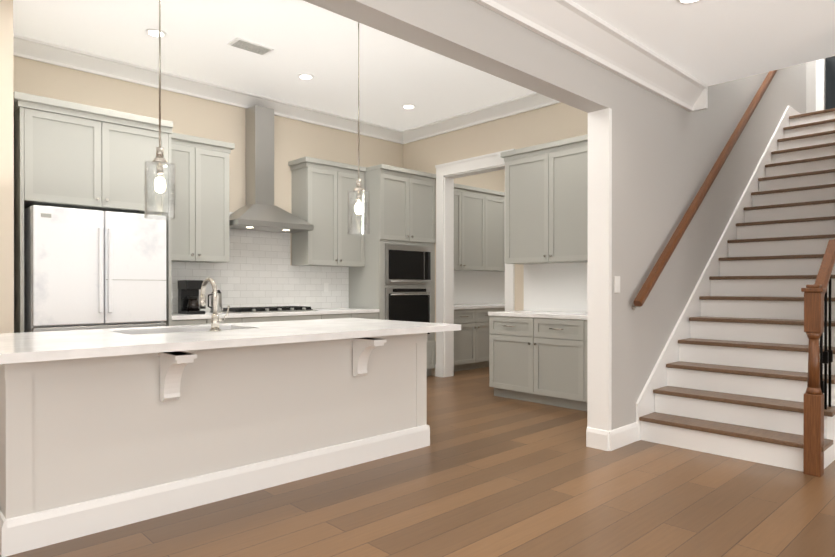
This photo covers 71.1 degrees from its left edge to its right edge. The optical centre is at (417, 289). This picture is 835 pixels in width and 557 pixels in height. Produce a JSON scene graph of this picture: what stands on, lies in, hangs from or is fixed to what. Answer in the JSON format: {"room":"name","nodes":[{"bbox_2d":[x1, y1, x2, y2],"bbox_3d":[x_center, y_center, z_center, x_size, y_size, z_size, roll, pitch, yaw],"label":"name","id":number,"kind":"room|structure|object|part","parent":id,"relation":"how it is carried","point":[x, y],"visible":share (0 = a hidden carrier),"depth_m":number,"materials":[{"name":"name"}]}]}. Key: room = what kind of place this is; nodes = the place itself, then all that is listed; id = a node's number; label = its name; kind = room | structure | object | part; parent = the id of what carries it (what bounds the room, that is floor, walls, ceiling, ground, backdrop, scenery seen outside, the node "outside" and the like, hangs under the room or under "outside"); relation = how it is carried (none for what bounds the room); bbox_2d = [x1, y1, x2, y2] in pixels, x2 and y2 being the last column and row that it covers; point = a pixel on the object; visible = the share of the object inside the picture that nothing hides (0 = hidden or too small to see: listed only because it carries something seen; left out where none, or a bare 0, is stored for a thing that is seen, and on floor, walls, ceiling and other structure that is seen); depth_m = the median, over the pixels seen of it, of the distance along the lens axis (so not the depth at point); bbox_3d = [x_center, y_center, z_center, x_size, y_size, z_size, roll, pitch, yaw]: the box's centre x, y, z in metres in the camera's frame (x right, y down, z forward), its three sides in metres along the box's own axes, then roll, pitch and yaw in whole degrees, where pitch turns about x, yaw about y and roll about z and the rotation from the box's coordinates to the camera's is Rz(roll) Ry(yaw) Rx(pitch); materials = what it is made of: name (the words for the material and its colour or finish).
{"room":"kitchen","nodes":[
{"label":"kitchen","id":0,"kind":"room"},
{"bbox_2d":[0,0,13,332],"bbox_3d":[-3.325,-0.508,4.597,0.120,3.300,0.820,0,0,-44],"label":"wall","id":1,"kind":"structure","parent":0,"point":[6,185],"depth_m":4.31,"materials":[{"name":"beige paint"}]},
{"bbox_2d":[13,56,504,304],"bbox_3d":[-2.690,-0.562,5.889,13.300,3.400,0.180,0,0,-44],"label":"wall","id":2,"kind":"structure","parent":0,"point":[214,120],"depth_m":6.37,"materials":[{"name":"beige paint"}]},
{"bbox_2d":[171,132,234,262],"bbox_3d":[-2.283,-0.892,5.887,0.762,1.220,0.376,0,0,-44],"label":"upper cabinet","id":3,"kind":"object","parent":2,"relation":"attached to","point":[200,228],"visible":0.69,"depth_m":5.79,"materials":[{"name":"grey paint"}]},
{"bbox_2d":[13,34,404,143],"bbox_3d":[-3.788,-2.084,4.645,10.000,0.150,0.105,0,0,-44],"label":"crown molding","id":4,"kind":"structure","parent":2,"relation":"attached to","point":[49,53],"depth_m":5.95,"materials":[{"name":"white paint"}]},
{"bbox_2d":[172,212,348,312],"bbox_3d":[-1.784,-0.304,6.613,2.490,1.080,0.014,0,0,-44],"label":"tile backsplash","id":5,"kind":"structure","parent":2,"relation":"attached to","point":[257,270],"depth_m":6.65,"materials":[{"name":"white tile"}]},
{"bbox_2d":[229,105,313,232],"bbox_3d":[-1.657,-1.332,6.397,0.900,1.344,0.497,0,0,-44],"label":"range hood","id":6,"kind":"object","parent":2,"relation":"attached to","point":[259,211],"visible":0.98,"depth_m":6.39,"materials":[{"name":"silver metal"}]},
{"bbox_2d":[288,157,365,266],"bbox_3d":[-1.075,-0.895,7.034,0.870,1.220,0.376,0,0,-44],"label":"upper cabinet","id":7,"kind":"object","parent":2,"relation":"attached to","point":[321,188],"visible":0.96,"depth_m":6.85,"materials":[{"name":"grey paint"}]},
{"bbox_2d":[454,187,489,270],"bbox_3d":[0.539,-0.872,8.586,1.097,1.165,0.350,0,0,-44],"label":"upper cabinet","id":8,"kind":"object","parent":2,"relation":"attached to","point":[479,229],"depth_m":8.60,"materials":[{"name":"grey paint"}]},
{"bbox_2d":[454,270,504,304],"bbox_3d":[0.966,-0.032,9.229,2.600,0.520,0.009,0,0,-44],"label":"backsplash","id":9,"kind":"structure","parent":2,"relation":"attached to","point":[479,287],"depth_m":9.22,"materials":[{"name":"white tile"}]},
{"bbox_2d":[490,191,504,270],"bbox_3d":[1.273,-0.874,9.282,1.156,1.165,0.350,0,0,-44],"label":"upper cabinet","id":10,"kind":"object","parent":2,"relation":"attached to","point":[497,202],"depth_m":9.02,"materials":[{"name":"grey paint"}]},
{"bbox_2d":[13,0,533,130],"bbox_3d":[-1.389,-2.208,4.514,13.300,0.100,4.000,0,0,-44],"label":"ceiling","id":11,"kind":"structure","parent":0,"point":[319,44],"depth_m":5.35,"materials":[{"name":"white paint"}]},
{"bbox_2d":[145,28,166,37],"bbox_3d":[-2.199,-2.155,4.917,0.170,0.008,0.170,0,0,-44],"label":"recessed light","id":12,"kind":"object","parent":11,"relation":"in","point":[152,32],"visible":0.92,"depth_m":4.91,"materials":[{"name":"white paint"}]},
{"bbox_2d":[144,0,175,219],"bbox_3d":[-1.462,-1.280,3.316,0.164,1.750,0.164,0,0,-44],"label":"pendant light","id":13,"kind":"object","parent":11,"relation":"hanging from","point":[159,161],"visible":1,"depth_m":3.31,"materials":[{"name":"clear glass"}]},
{"bbox_3d":[-1.462,-0.562,3.318,0.164,0.314,0.164,0,0,-44],"label":"lamp shade","id":14,"kind":"part","parent":13,"relation":"part of","materials":[{"name":"clear glass"}]},
{"bbox_2d":[227,37,273,55],"bbox_3d":[-1.477,-2.152,5.189,0.360,0.016,0.180,0,0,-44],"label":"ceiling vent","id":15,"kind":"object","parent":11,"relation":"in","point":[243,44],"visible":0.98,"depth_m":5.17,"materials":[{"name":"white metal"}]},
{"bbox_2d":[297,73,313,79],"bbox_3d":[-1.133,-2.158,5.929,0.170,0.008,0.170,0,0,-44],"label":"recessed light","id":16,"kind":"object","parent":11,"relation":"in","point":[303,76],"visible":1,"depth_m":5.91,"materials":[{"name":"white paint"}]},
{"bbox_2d":[347,23,369,234],"bbox_3d":[-0.432,-1.282,4.294,0.164,1.750,0.164,0,0,-44],"label":"pendant light","id":17,"kind":"object","parent":11,"relation":"hanging from","point":[358,190],"visible":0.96,"depth_m":4.28,"materials":[{"name":"clear glass"}]},
{"bbox_3d":[-0.432,-0.565,4.296,0.164,0.314,0.164,0,0,-44],"label":"lamp shade","id":18,"kind":"part","parent":17,"relation":"part of","materials":[{"name":"clear glass"}]},
{"bbox_2d":[402,104,415,108],"bbox_3d":[-0.103,-2.161,6.907,0.170,0.008,0.170,0,0,-44],"label":"recessed light","id":19,"kind":"object","parent":11,"relation":"in","point":[408,106],"visible":1,"depth_m":6.88,"materials":[{"name":"white paint"}]},
{"bbox_2d":[0,367,834,556],"bbox_3d":[1.794,1.196,3.133,16.000,0.100,16.000,0,0,-44],"label":"floor","id":20,"kind":"structure","parent":0,"point":[486,473],"depth_m":3.10,"materials":[{"name":"brown wood"}]},
{"bbox_2d":[13,91,172,332],"bbox_3d":[-2.865,-0.180,5.084,1.185,2.640,0.742,0,0,-44],"label":"tall cabinet","id":21,"kind":"object","parent":20,"relation":"on","point":[67,154],"visible":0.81,"depth_m":4.76,"materials":[{"name":"grey paint"}]},
{"bbox_2d":[24,205,165,331],"bbox_3d":[-2.811,0.235,5.060,1.000,1.770,0.760,0,0,-44],"label":"fridge","id":22,"kind":"object","parent":20,"relation":"on","point":[85,269],"visible":0.65,"depth_m":4.75,"materials":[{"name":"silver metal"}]},
{"bbox_2d":[172,318,243,325],"bbox_3d":[-2.218,0.708,5.787,0.720,0.860,0.617,0,0,-44],"label":"base cabinet","id":23,"kind":"object","parent":20,"relation":"on","point":[228,320],"depth_m":5.52,"materials":[{"name":"grey paint"}]},
{"bbox_2d":[172,308,379,319],"bbox_3d":[-1.569,0.257,6.385,2.485,0.040,0.621,0,0,-44],"label":"countertop","id":24,"kind":"structure","parent":23,"relation":"on","point":[177,316],"depth_m":6.06,"materials":[{"name":"white stone"}]},
{"bbox_2d":[178,280,204,313],"bbox_3d":[-2.239,0.073,5.761,0.216,0.330,0.230,0,0,-44],"label":"coffee maker","id":25,"kind":"object","parent":24,"relation":"on","point":[188,296],"visible":0.96,"depth_m":5.71,"materials":[{"name":"black plastic"}]},
{"bbox_2d":[208,290,221,312],"bbox_3d":[-2.076,0.120,5.964,0.164,0.235,0.116,0,0,-44],"label":"kettle","id":26,"kind":"object","parent":24,"relation":"on","point":[219,302],"visible":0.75,"depth_m":5.95,"materials":[{"name":"silver metal"}]},
{"bbox_2d":[222,306,317,312],"bbox_3d":[-1.607,0.214,6.348,0.920,0.045,0.500,0,0,-44],"label":"cooktop","id":27,"kind":"object","parent":24,"relation":"in","point":[267,309],"visible":0.96,"depth_m":6.19,"materials":[{"name":"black metal"}]},
{"bbox_2d":[0,318,460,556],"bbox_3d":[-1.083,0.694,3.613,2.650,0.900,1.240,0,0,-44],"label":"kitchen island","id":28,"kind":"object","parent":20,"relation":"on","point":[92,445],"depth_m":3.07,"materials":[{"name":"white paint"}]},
{"bbox_2d":[199,277,229,331],"bbox_3d":[-1.219,0.086,3.500,0.123,0.318,0.230,0,0,-44],"label":"faucet","id":29,"kind":"object","parent":28,"relation":"on","point":[215,319],"visible":1,"depth_m":3.42,"materials":[{"name":"silver metal"}]},
{"bbox_3d":[-1.083,0.374,3.612,2.650,0.260,1.240,0,0,-44],"label":"kitchen island top","id":30,"kind":"part","parent":28,"relation":"part of","materials":[{"name":"white stone"}]},
{"bbox_2d":[244,314,327,322],"bbox_3d":[-1.616,0.707,6.359,1.056,0.860,0.617,0,0,-44],"label":"base cabinet","id":31,"kind":"object","parent":20,"relation":"on","point":[272,318],"depth_m":6.14,"materials":[{"name":"grey paint"}]},
{"bbox_2d":[328,313,378,318],"bbox_3d":[-0.976,0.705,6.967,0.825,0.860,0.617,0,0,-44],"label":"base cabinet","id":32,"kind":"object","parent":20,"relation":"on","point":[354,315],"depth_m":6.80,"materials":[{"name":"grey paint"}]},
{"bbox_2d":[349,164,435,375],"bbox_3d":[-0.304,-0.187,7.551,0.947,2.640,0.693,0,0,-44],"label":"tall cabinet","id":33,"kind":"object","parent":20,"relation":"on","point":[393,278],"visible":0.75,"depth_m":7.27,"materials":[{"name":"grey paint"}]},
{"bbox_2d":[454,308,501,371],"bbox_3d":[0.631,0.700,8.493,1.098,0.860,0.617,0,0,-44],"label":"base cabinet","id":34,"kind":"object","parent":20,"relation":"on","point":[471,343],"depth_m":8.21,"materials":[{"name":"grey paint"}]},
{"bbox_2d":[454,303,504,309],"bbox_3d":[1.185,0.249,9.000,2.600,0.040,0.621,0,0,-44],"label":"countertop","id":35,"kind":"structure","parent":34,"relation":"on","point":[476,306],"depth_m":8.47,"materials":[{"name":"white stone"}]},
{"bbox_2d":[489,316,586,410],"bbox_3d":[1.557,0.708,5.809,0.650,0.860,1.690,0,0,-44],"label":"base cabinet","id":36,"kind":"object","parent":20,"relation":"on","point":[540,360],"visible":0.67,"depth_m":5.77,"materials":[{"name":"grey paint"}]},
{"bbox_2d":[488,310,586,319],"bbox_3d":[1.558,0.258,5.816,0.616,0.040,1.700,0,0,-44],"label":"countertop","id":37,"kind":"structure","parent":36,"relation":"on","point":[556,315],"depth_m":5.82,"materials":[{"name":"white stone"}]},
{"bbox_2d":[639,108,834,470],"bbox_3d":[3.816,-0.481,5.641,4.794,3.240,1.169,0,0,-44],"label":"stairs","id":38,"kind":"structure","parent":20,"relation":"on","point":[737,379],"depth_m":4.73,"materials":[{"name":"white paint"}]},
{"bbox_2d":[801,239,834,476],"bbox_3d":[2.633,0.402,3.790,0.602,1.484,0.112,0,0,-44],"label":"stair railing","id":39,"kind":"object","parent":20,"relation":"on","point":[815,328],"depth_m":3.60,"materials":[{"name":"brown wood"}]},
{"bbox_2d":[303,0,610,112],"bbox_3d":[-1.726,-1.764,1.327,8.420,0.970,0.160,0,0,-44],"label":"header beam","id":40,"kind":"structure","parent":0,"point":[474,34],"depth_m":3.26,"materials":[{"name":"grey paint"}]},
{"bbox_2d":[403,102,587,375],"bbox_3d":[1.167,-0.515,6.809,0.160,3.300,3.800,0,0,-44],"label":"wall","id":41,"kind":"structure","parent":0,"point":[554,122],"depth_m":6.86,"materials":[{"name":"beige paint"}]},
{"bbox_2d":[435,149,514,376],"bbox_3d":[0.744,-0.243,7.248,0.210,2.755,1.270,0,0,-44],"label":"door frame","id":42,"kind":"structure","parent":41,"relation":"attached to","point":[447,174],"depth_m":7.57,"materials":[{"name":"white paint"}]},
{"bbox_2d":[401,92,560,143],"bbox_3d":[1.068,-2.090,6.717,0.105,0.150,3.570,0,0,-44],"label":"crown molding","id":43,"kind":"structure","parent":41,"relation":"attached to","point":[532,101],"depth_m":7.05,"materials":[{"name":"white paint"}]},
{"bbox_2d":[504,138,587,264],"bbox_3d":[1.491,-0.865,6.092,0.350,1.165,1.185,0,0,-44],"label":"upper cabinet","id":44,"kind":"object","parent":41,"relation":"attached to","point":[546,203],"depth_m":6.00,"materials":[{"name":"grey paint"}]},
{"bbox_2d":[524,262,587,311],"bbox_3d":[1.789,-0.022,6.028,0.009,0.520,1.690,0,0,-44],"label":"backsplash","id":45,"kind":"structure","parent":41,"relation":"attached to","point":[560,287],"depth_m":6.32,"materials":[{"name":"white tile"}]},
{"bbox_2d":[572,0,834,85],"bbox_3d":[4.190,-1.797,0.601,16.000,0.100,9.040,0,0,-44],"label":"ceiling","id":46,"kind":"structure","parent":0,"point":[710,42],"depth_m":3.98,"materials":[{"name":"white paint"}]},
{"bbox_2d":[676,0,701,4],"bbox_3d":[1.641,-1.751,3.503,0.170,0.008,0.170,0,0,-44],"label":"recessed light","id":47,"kind":"object","parent":46,"relation":"in","point":[684,2],"visible":1,"depth_m":3.55,"materials":[{"name":"white paint"}]},
{"bbox_2d":[611,63,805,429],"bbox_3d":[3.278,-1.763,6.078,5.380,5.800,0.160,0,0,-44],"label":"wall","id":48,"kind":"structure","parent":0,"point":[665,154],"depth_m":4.79,"materials":[{"name":"grey paint"}]},
{"bbox_2d":[473,0,707,111],"bbox_3d":[1.595,-1.653,3.335,16.000,0.202,1.502,0,0,-44],"label":"crown molding","id":49,"kind":"structure","parent":48,"relation":"attached to","point":[572,26],"depth_m":3.95,"materials":[{"name":"white paint"}]},
{"bbox_2d":[587,108,611,430],"bbox_3d":[1.313,-0.072,4.217,0.040,2.430,0.168,0,0,-44],"label":"column","id":50,"kind":"structure","parent":48,"relation":"attached to","point":[599,357],"depth_m":4.19,"materials":[{"name":"white paint"}]},
{"bbox_2d":[614,276,619,292],"bbox_3d":[1.445,-0.037,4.223,0.080,0.120,0.009,0,0,-44],"label":"switch plate","id":51,"kind":"object","parent":48,"relation":"attached to","point":[616,284],"visible":1,"depth_m":4.21,"materials":[{"name":"white plastic"}]},
{"bbox_2d":[606,422,637,450],"bbox_3d":[1.512,1.073,4.283,0.446,0.140,0.016,0,0,-44],"label":"baseboard","id":52,"kind":"structure","parent":48,"relation":"attached to","point":[613,439],"depth_m":4.25,"materials":[{"name":"white paint"}]},
{"bbox_2d":[632,70,776,309],"bbox_3d":[3.130,-1.537,5.754,4.253,3.379,0.103,0,0,-44],"label":"handrail","id":53,"kind":"object","parent":48,"relation":"attached to","point":[657,269],"depth_m":5.02,"materials":[{"name":"brown wood"}]},
{"bbox_2d":[635,106,799,440],"bbox_3d":[3.410,-0.553,6.079,4.827,3.380,0.022,0,0,-44],"label":"trim","id":54,"kind":"structure","parent":48,"relation":"attached to","point":[645,402],"depth_m":5.28,"materials":[{"name":"white paint"}]},
{"bbox_2d":[806,56,834,112],"bbox_3d":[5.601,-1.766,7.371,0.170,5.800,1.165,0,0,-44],"label":"door frame","id":55,"kind":"structure","parent":0,"point":[820,84],"depth_m":7.63,"materials":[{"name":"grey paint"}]}
]}

